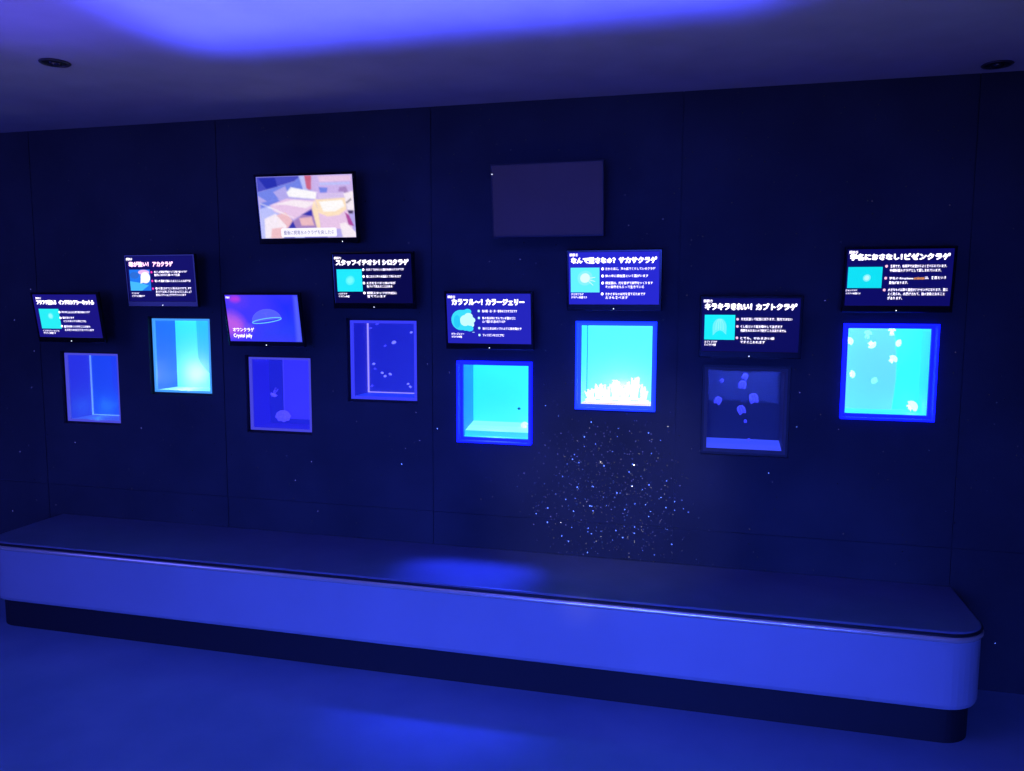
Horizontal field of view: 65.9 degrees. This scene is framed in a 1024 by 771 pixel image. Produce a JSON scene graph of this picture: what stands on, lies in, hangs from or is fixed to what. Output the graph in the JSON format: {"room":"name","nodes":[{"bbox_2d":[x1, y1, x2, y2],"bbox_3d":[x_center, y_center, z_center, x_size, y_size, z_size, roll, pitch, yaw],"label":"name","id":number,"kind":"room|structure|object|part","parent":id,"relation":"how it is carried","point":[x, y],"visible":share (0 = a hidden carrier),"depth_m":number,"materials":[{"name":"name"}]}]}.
{"room":"animal exhibit","nodes":[
{"label":"animal exhibit","id":0,"kind":"room"},
{"bbox_2d":[0,71,1023,694],"bbox_3d":[0.069,-0.027,3.547,8.800,2.420,0.032,2,6,14],"label":"wall","id":1,"kind":"structure","parent":0,"point":[764,190],"depth_m":3.47,"materials":[{"name":"paint"}]},
{"bbox_2d":[30,292,107,342],"bbox_3d":[-2.208,-0.346,3.999,0.395,0.251,0.153,2,6,13],"label":"monitor","id":2,"kind":"object","parent":1,"relation":"attached to","point":[59,316],"visible":1,"depth_m":3.94,"materials":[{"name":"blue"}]},
{"bbox_2d":[39,309,61,328],"bbox_3d":[-2.324,-0.336,3.971,0.118,0.099,0.016,2,6,13],"label":"picture","id":3,"kind":"object","parent":2,"relation":"attached to","point":[48,318],"depth_m":3.97,"materials":[{"name":"teal"}]},
{"bbox_2d":[63,351,120,424],"bbox_3d":[-2.173,0.004,4.207,0.355,0.382,0.164,2,6,14],"label":"aquarium","id":4,"kind":"object","parent":1,"relation":"attached to","point":[92,389],"visible":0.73,"depth_m":4.28,"materials":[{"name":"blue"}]},
{"bbox_3d":[-2.324,-0.001,4.253,0.001,0.341,0.150,2,6,14],"label":"panel","id":5,"kind":"part","parent":4,"relation":"part of","materials":[{"name":"blue glass"}]},
{"bbox_3d":[-2.172,0.173,4.232,0.314,0.001,0.150,2,6,14],"label":"floor panel","id":6,"kind":"part","parent":4,"relation":"part of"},
{"bbox_3d":[-2.153,-0.004,4.287,0.314,0.341,0.001,2,6,14],"label":"panel","id":7,"kind":"part","parent":4,"relation":"part of","materials":[{"name":"blue glass"}]},
{"bbox_2d":[124,254,200,306],"bbox_3d":[-1.681,-0.512,3.860,0.395,0.252,0.128,2,6,14],"label":"monitor","id":8,"kind":"object","parent":1,"relation":"attached to","point":[153,280],"visible":1,"depth_m":3.81,"materials":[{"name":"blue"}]},
{"bbox_2d":[129,270,151,290],"bbox_3d":[-1.808,-0.512,3.839,0.118,0.101,0.007,2,6,14],"label":"picture","id":9,"kind":"object","parent":8,"relation":"attached to","point":[139,280],"depth_m":3.84,"materials":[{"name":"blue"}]},
{"bbox_2d":[150,316,211,395],"bbox_3d":[-1.643,-0.158,4.056,0.355,0.394,0.164,2,6,14],"label":"aquarium","id":10,"kind":"object","parent":1,"relation":"attached to","point":[181,354],"visible":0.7,"depth_m":4.12,"materials":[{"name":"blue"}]},
{"bbox_3d":[-1.794,-0.163,4.101,0.001,0.353,0.150,2,6,14],"label":"panel","id":11,"kind":"part","parent":10,"relation":"part of","materials":[{"name":"blue glass"}]},
{"bbox_3d":[-1.642,0.017,4.081,0.314,0.001,0.150,2,6,14],"label":"floor panel","id":12,"kind":"part","parent":10,"relation":"part of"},
{"bbox_3d":[-1.623,-0.166,4.135,0.314,0.353,0.001,2,6,14],"label":"panel","id":13,"kind":"part","parent":10,"relation":"part of","materials":[{"name":"blue glass"}]},
{"bbox_2d":[222,292,306,346],"bbox_3d":[-1.137,-0.312,3.721,0.395,0.251,0.170,2,6,14],"label":"monitor","id":14,"kind":"object","parent":1,"relation":"attached to","point":[272,319],"visible":1,"depth_m":3.66,"materials":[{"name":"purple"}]},
{"bbox_2d":[247,355,311,433],"bbox_3d":[-1.115,0.035,3.941,0.355,0.382,0.164,2,6,14],"label":"aquarium","id":15,"kind":"object","parent":1,"relation":"attached to","point":[290,376],"visible":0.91,"depth_m":3.98,"materials":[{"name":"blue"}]},
{"bbox_3d":[-1.265,0.030,3.986,0.001,0.341,0.150,2,6,14],"label":"panel","id":16,"kind":"part","parent":15,"relation":"part of","materials":[{"name":"blue glass"}]},
{"bbox_3d":[-1.114,0.204,3.965,0.314,0.001,0.150,2,6,14],"label":"floor panel","id":17,"kind":"part","parent":15,"relation":"part of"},
{"bbox_3d":[-1.095,0.027,4.020,0.314,0.341,0.001,2,6,14],"label":"panel","id":18,"kind":"part","parent":15,"relation":"part of","materials":[{"name":"blue glass"}]},
{"bbox_2d":[253,171,360,243],"bbox_3d":[-0.911,-0.802,3.609,0.487,0.309,0.176,1,6,12],"label":"television","id":19,"kind":"object","parent":1,"relation":"attached to","point":[316,207],"visible":1,"depth_m":3.54,"materials":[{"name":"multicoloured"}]},
{"bbox_2d":[331,251,416,308],"bbox_3d":[-0.605,-0.475,3.577,0.395,0.252,0.152,2,6,14],"label":"monitor","id":20,"kind":"object","parent":1,"relation":"attached to","point":[361,280],"visible":1,"depth_m":3.52,"materials":[{"name":"black"}]},
{"bbox_2d":[336,269,362,291],"bbox_3d":[-0.729,-0.472,3.545,0.123,0.099,0.009,2,6,14],"label":"picture","id":21,"kind":"object","parent":20,"relation":"attached to","point":[347,280],"depth_m":3.55,"materials":[{"name":"teal"}]},
{"bbox_2d":[348,318,417,402],"bbox_3d":[-0.585,-0.126,3.789,0.355,0.394,0.164,2,6,14],"label":"aquarium","id":22,"kind":"object","parent":1,"relation":"attached to","point":[366,345],"visible":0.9,"depth_m":3.86,"materials":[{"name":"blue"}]},
{"bbox_3d":[-0.732,-0.131,3.834,0.001,0.347,0.150,2,6,14],"label":"panel","id":23,"kind":"part","parent":22,"relation":"part of","materials":[{"name":"blue glass"}]},
{"bbox_3d":[-0.584,0.046,3.814,0.308,0.001,0.150,2,6,14],"label":"floor panel","id":24,"kind":"part","parent":22,"relation":"part of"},
{"bbox_3d":[-0.565,-0.134,3.868,0.308,0.347,0.001,2,6,14],"label":"panel","id":25,"kind":"part","parent":22,"relation":"part of","materials":[{"name":"blue glass"}]},
{"bbox_2d":[444,291,534,349],"bbox_3d":[-0.086,-0.286,3.463,0.395,0.252,0.154,2,6,13],"label":"monitor","id":26,"kind":"object","parent":1,"relation":"attached to","point":[490,320],"visible":1,"depth_m":3.40,"materials":[{"name":"black"}]},
{"bbox_2d":[451,309,474,330],"bbox_3d":[-0.212,-0.282,3.431,0.108,0.103,0.002,2,12,13],"label":"picture","id":27,"kind":"object","parent":26,"relation":"attached to","point":[464,320],"depth_m":3.43},
{"bbox_2d":[456,360,532,445],"bbox_3d":[-0.060,0.069,3.657,0.355,0.382,0.200,2,6,14],"label":"aquarium","id":28,"kind":"object","parent":1,"relation":"attached to","point":[490,393],"visible":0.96,"depth_m":3.73,"materials":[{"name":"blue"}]},
{"bbox_3d":[-0.204,0.062,3.719,0.001,0.335,0.150,2,6,14],"label":"panel","id":29,"kind":"part","parent":28,"relation":"part of","materials":[{"name":"blue glass"}]},
{"bbox_3d":[-0.071,0.226,3.635,0.308,0.026,0.020,2,6,14],"label":"sill","id":30,"kind":"part","parent":28,"relation":"part of","materials":[{"name":"teal"}]},
{"bbox_3d":[-0.052,0.193,3.704,0.308,0.026,0.130,2,6,14],"label":"floor panel","id":31,"kind":"part","parent":28,"relation":"part of","materials":[{"name":"teal"}]},
{"bbox_3d":[-0.036,0.059,3.753,0.308,0.335,0.001,2,6,14],"label":"panel","id":32,"kind":"part","parent":28,"relation":"part of","materials":[{"name":"teal glass"}]},
{"bbox_2d":[521,422,527,427],"bbox_3d":[0.058,0.184,3.680,0.033,0.031,0.033,-1,6,-9],"label":"blue jellyfish","id":33,"kind":"object","parent":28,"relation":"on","point":[523,424],"visible":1,"depth_m":3.67,"materials":[{"name":"teal"}]},
{"bbox_2d":[490,159,604,237],"bbox_3d":[0.157,-0.787,3.366,0.487,0.310,0.122,2,6,15],"label":"television","id":34,"kind":"object","parent":1,"relation":"attached to","point":[555,198],"visible":1,"depth_m":3.33,"materials":[{"name":"grey"}]},
{"bbox_2d":[566,248,662,310],"bbox_3d":[0.434,-0.441,3.315,0.395,0.252,0.153,2,6,14],"label":"monitor","id":35,"kind":"object","parent":1,"relation":"attached to","point":[596,279],"visible":1,"depth_m":3.26,"materials":[{"name":"black"}]},
{"bbox_2d":[571,268,599,291],"bbox_3d":[0.304,-0.439,3.287,0.121,0.102,0.013,2,6,14],"label":"picture","id":36,"kind":"object","parent":35,"relation":"attached to","point":[582,279],"depth_m":3.29,"materials":[{"name":"teal"}]},
{"bbox_2d":[575,320,657,411],"bbox_3d":[0.469,-0.093,3.506,0.355,0.394,0.200,2,6,14],"label":"aquarium","id":37,"kind":"object","parent":1,"relation":"attached to","point":[607,350],"visible":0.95,"depth_m":3.58,"materials":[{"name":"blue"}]},
{"bbox_3d":[0.326,-0.100,3.567,0.001,0.347,0.150,2,6,14],"label":"panel","id":38,"kind":"part","parent":37,"relation":"part of","materials":[{"name":"blue glass"}]},
{"bbox_2d":[584,388,595,400],"bbox_3d":[0.350,0.039,3.533,0.052,0.055,0.051,2,6,14],"label":"jellyfish","id":39,"kind":"object","parent":37,"relation":"in","point":[590,393],"visible":1,"depth_m":3.52,"materials":[{"name":"beige"}]},
{"bbox_2d":[593,383,602,398],"bbox_3d":[0.394,0.025,3.586,0.057,0.070,0.055,2,6,14],"label":"jellyfish","id":40,"kind":"object","parent":37,"relation":"in","point":[598,392],"visible":0.98,"depth_m":3.57,"materials":[{"name":"beige"}]},
{"bbox_2d":[600,384,611,400],"bbox_3d":[0.420,0.030,3.518,0.057,0.076,0.055,2,6,14],"label":"jellyfish","id":41,"kind":"object","parent":37,"relation":"in","point":[606,394],"visible":1,"depth_m":3.51,"materials":[{"name":"beige"}]},
{"bbox_2d":[609,380,620,399],"bbox_3d":[0.468,0.017,3.568,0.061,0.092,0.060,2,6,14],"label":"jellyfish","id":42,"kind":"object","parent":37,"relation":"in","point":[615,390],"visible":0.96,"depth_m":3.55,"materials":[{"name":"beige"}]},
{"bbox_3d":[0.475,0.077,3.547,0.308,0.001,0.150,2,6,14],"label":"floor panel","id":43,"kind":"part","parent":37,"relation":"part of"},
{"bbox_3d":[0.494,-0.103,3.602,0.308,0.347,0.001,2,6,14],"label":"panel","id":44,"kind":"part","parent":37,"relation":"part of","materials":[{"name":"blue glass"}]},
{"bbox_2d":[618,382,630,401],"bbox_3d":[0.498,0.028,3.498,0.059,0.084,0.055,2,6,14],"label":"jellyfish","id":45,"kind":"object","parent":37,"relation":"in","point":[624,393],"visible":1,"depth_m":3.49,"materials":[{"name":"beige"}]},
{"bbox_2d":[628,377,639,399],"bbox_3d":[0.548,0.012,3.547,0.061,0.106,0.059,2,6,14],"label":"jellyfish","id":46,"kind":"object","parent":37,"relation":"in","point":[634,387],"visible":0.99,"depth_m":3.54,"materials":[{"name":"beige"}]},
{"bbox_2d":[638,384,648,401],"bbox_3d":[0.579,0.033,3.477,0.052,0.079,0.051,2,6,14],"label":"jellyfish","id":47,"kind":"object","parent":37,"relation":"in","point":[644,393],"visible":1,"depth_m":3.47,"materials":[{"name":"beige"}]},
{"bbox_2d":[700,365,790,456],"bbox_3d":[1.002,0.098,3.408,0.355,0.382,0.164,2,6,14],"label":"aquarium","id":48,"kind":"object","parent":1,"relation":"attached to","point":[723,430],"visible":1,"depth_m":3.46,"materials":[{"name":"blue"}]},
{"bbox_2d":[714,396,721,404],"bbox_3d":[0.895,0.066,3.433,0.034,0.039,0.023,1,6,7],"label":"comb jellyfish","id":49,"kind":"object","parent":48,"relation":"in","point":[718,400],"visible":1,"depth_m":3.43,"materials":[{"name":"blue"}]},
{"bbox_2d":[737,405,745,414],"bbox_3d":[0.992,0.106,3.413,0.039,0.044,0.026,2,6,21],"label":"comb jellyfish","id":50,"kind":"object","parent":48,"relation":"in","point":[741,409],"visible":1,"depth_m":3.40,"materials":[{"name":"blue"}]},
{"bbox_2d":[739,380,745,388],"bbox_3d":[0.993,-0.003,3.401,0.032,0.038,0.024,2,6,20],"label":"comb jellyfish","id":51,"kind":"object","parent":48,"relation":"in","point":[742,384],"visible":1,"depth_m":3.39,"materials":[{"name":"blue"}]},
{"bbox_3d":[1.004,0.254,3.431,0.308,0.020,0.150,2,6,14],"label":"floor panel","id":52,"kind":"part","parent":48,"relation":"part of","materials":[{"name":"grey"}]},
{"bbox_3d":[1.022,0.090,3.487,0.308,0.335,0.001,2,6,14],"label":"panel","id":53,"kind":"part","parent":48,"relation":"part of","materials":[{"name":"blue glass"}]},
{"bbox_2d":[742,373,747,379],"bbox_3d":[1.002,-0.038,3.395,0.028,0.031,0.018,1,6,7],"label":"comb jellyfish","id":54,"kind":"object","parent":48,"relation":"in","point":[744,376],"visible":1,"depth_m":3.39,"materials":[{"name":"blue"}]},
{"bbox_2d":[749,393,757,403],"bbox_3d":[1.040,0.056,3.395,0.040,0.047,0.029,2,6,20],"label":"comb jellyfish","id":55,"kind":"object","parent":48,"relation":"in","point":[753,397],"visible":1,"depth_m":3.39,"materials":[{"name":"blue"}]},
{"bbox_3d":[1.153,0.102,3.377,0.001,0.335,0.150,2,6,14],"label":"panel","id":56,"kind":"part","parent":48,"relation":"part of","materials":[{"name":"blue glass"}]},
{"bbox_2d":[699,295,803,358],"bbox_3d":[0.965,-0.239,3.205,0.395,0.252,0.145,2,6,14],"label":"monitor","id":57,"kind":"object","parent":1,"relation":"attached to","point":[730,326],"visible":1,"depth_m":3.15,"materials":[{"name":"black"}]},
{"bbox_2d":[704,315,734,339],"bbox_3d":[0.838,-0.235,3.184,0.119,0.100,0.014,2,6,14],"label":"picture","id":58,"kind":"object","parent":57,"relation":"attached to","point":[716,327],"depth_m":3.18,"materials":[{"name":"teal"}]},
{"bbox_2d":[839,322,939,421],"bbox_3d":[1.528,-0.062,3.239,0.355,0.394,0.200,2,6,14],"label":"aquarium","id":59,"kind":"object","parent":1,"relation":"attached to","point":[902,381],"visible":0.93,"depth_m":3.31,"materials":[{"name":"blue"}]},
{"bbox_2d":[848,337,853,344],"bbox_3d":[1.398,-0.183,3.263,0.031,0.034,0.027,-3,7,-28],"label":"edible jellyfish","id":60,"kind":"object","parent":59,"relation":"in","point":[850,339],"visible":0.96,"depth_m":3.25,"materials":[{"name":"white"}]},
{"bbox_2d":[849,370,854,377],"bbox_3d":[1.412,-0.047,3.274,0.023,0.034,0.034,3,6,24],"label":"edible jellyfish","id":61,"kind":"object","parent":59,"relation":"in","point":[852,372],"visible":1,"depth_m":3.26,"materials":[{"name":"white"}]},
{"bbox_2d":[864,330,871,338],"bbox_3d":[1.464,-0.208,3.245,0.029,0.036,0.029,5,7,37],"label":"edible jellyfish","id":62,"kind":"object","parent":59,"relation":"in","point":[867,332],"visible":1,"depth_m":3.24,"materials":[{"name":"teal"}]},
{"bbox_2d":[867,341,875,347],"bbox_3d":[1.480,-0.169,3.245,0.032,0.033,0.033,-1,6,-8],"label":"edible jellyfish","id":63,"kind":"object","parent":59,"relation":"in","point":[872,344],"visible":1,"depth_m":3.24,"materials":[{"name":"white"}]},
{"bbox_3d":[1.552,-0.071,3.335,0.308,0.347,0.001,2,6,14],"label":"panel","id":64,"kind":"part","parent":59,"relation":"part of","materials":[{"name":"blue glass"}]},
{"bbox_2d":[871,377,877,383],"bbox_3d":[1.496,-0.020,3.256,0.027,0.029,0.026,6,8,45],"label":"edible jellyfish","id":65,"kind":"object","parent":59,"relation":"in","point":[874,380],"visible":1,"depth_m":3.25,"materials":[{"name":"teal"}]},
{"bbox_3d":[1.533,0.109,3.281,0.308,0.001,0.150,2,6,14],"label":"floor panel","id":66,"kind":"part","parent":59,"relation":"part of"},
{"bbox_2d":[888,329,895,335],"bbox_3d":[1.551,-0.220,3.221,0.028,0.033,0.028,5,7,36],"label":"edible jellyfish","id":67,"kind":"object","parent":59,"relation":"in","point":[890,330],"visible":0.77,"depth_m":3.22,"materials":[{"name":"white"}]},
{"bbox_2d":[888,355,897,363],"bbox_3d":[1.560,-0.107,3.231,0.033,0.035,0.033,6,8,44],"label":"edible jellyfish","id":68,"kind":"object","parent":59,"relation":"in","point":[892,357],"visible":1,"depth_m":3.22,"materials":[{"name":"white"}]},
{"bbox_2d":[895,339,901,346],"bbox_3d":[1.578,-0.173,3.220,0.024,0.031,0.028,5,8,39],"label":"edible jellyfish","id":69,"kind":"object","parent":59,"relation":"in","point":[898,343],"visible":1,"depth_m":3.21,"materials":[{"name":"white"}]},
{"bbox_2d":[906,401,917,410],"bbox_3d":[1.638,0.085,3.229,0.046,0.045,0.043,-1,6,-14],"label":"edible jellyfish","id":70,"kind":"object","parent":59,"relation":"in","point":[911,405],"visible":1,"depth_m":3.21,"materials":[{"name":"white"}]},
{"bbox_3d":[1.683,-0.060,3.225,0.001,0.347,0.150,2,6,14],"label":"panel","id":71,"kind":"part","parent":59,"relation":"part of","materials":[{"name":"blue glass"}]},
{"bbox_2d":[841,245,957,312],"bbox_3d":[1.490,-0.410,3.066,0.395,0.252,0.122,2,6,13],"label":"monitor","id":72,"kind":"object","parent":1,"relation":"attached to","point":[898,279],"visible":1,"depth_m":3.02,"materials":[{"name":"black"}]},
{"bbox_2d":[847,267,882,287],"bbox_3d":[1.362,-0.417,3.048,0.123,0.080,0.009,2,6,13],"label":"picture","id":73,"kind":"object","parent":72,"relation":"attached to","point":[857,277],"depth_m":3.05,"materials":[{"name":"teal"}]},
{"bbox_2d":[0,0,1023,132],"bbox_3d":[-0.744,-0.950,0.213,8.800,0.100,6.634,2,6,14],"label":"ceiling","id":74,"kind":"structure","parent":0,"point":[133,62],"depth_m":2.71,"materials":[{"name":"paint"}]},
{"bbox_2d":[38,58,70,67],"bbox_3d":[-1.669,-1.173,2.882,0.106,0.015,0.106,2,6,14],"label":"recessed light","id":75,"kind":"object","parent":74,"relation":"in","point":[52,62],"visible":1,"depth_m":2.87,"materials":[{"name":"grey"}]},
{"bbox_2d":[981,60,1014,69],"bbox_3d":[1.762,-1.159,2.864,0.106,0.015,0.106,2,6,14],"label":"recessed light","id":76,"kind":"object","parent":74,"relation":"in","point":[998,64],"visible":1,"depth_m":2.85,"materials":[{"name":"grey"}]},
{"bbox_2d":[0,597,1023,770],"bbox_3d":[-0.752,1.557,0.474,8.800,0.100,6.634,2,6,14],"label":"floor","id":77,"kind":"structure","parent":0,"point":[69,701],"depth_m":2.90,"materials":[{"name":"blue carpet"}]},
{"bbox_2d":[0,514,983,742],"bbox_3d":[-0.384,0.983,3.487,4.338,0.420,0.499,2,6,14],"label":"bench","id":78,"kind":"object","parent":77,"relation":"on","point":[893,659],"visible":1,"depth_m":3.19,"materials":[{"name":"grey plastic"}]},
{"bbox_3d":[-0.382,0.779,3.471,4.318,0.012,0.489,2,6,14],"label":"seat","id":79,"kind":"part","parent":78,"relation":"part of","materials":[{"name":"grey plastic"}]}
]}

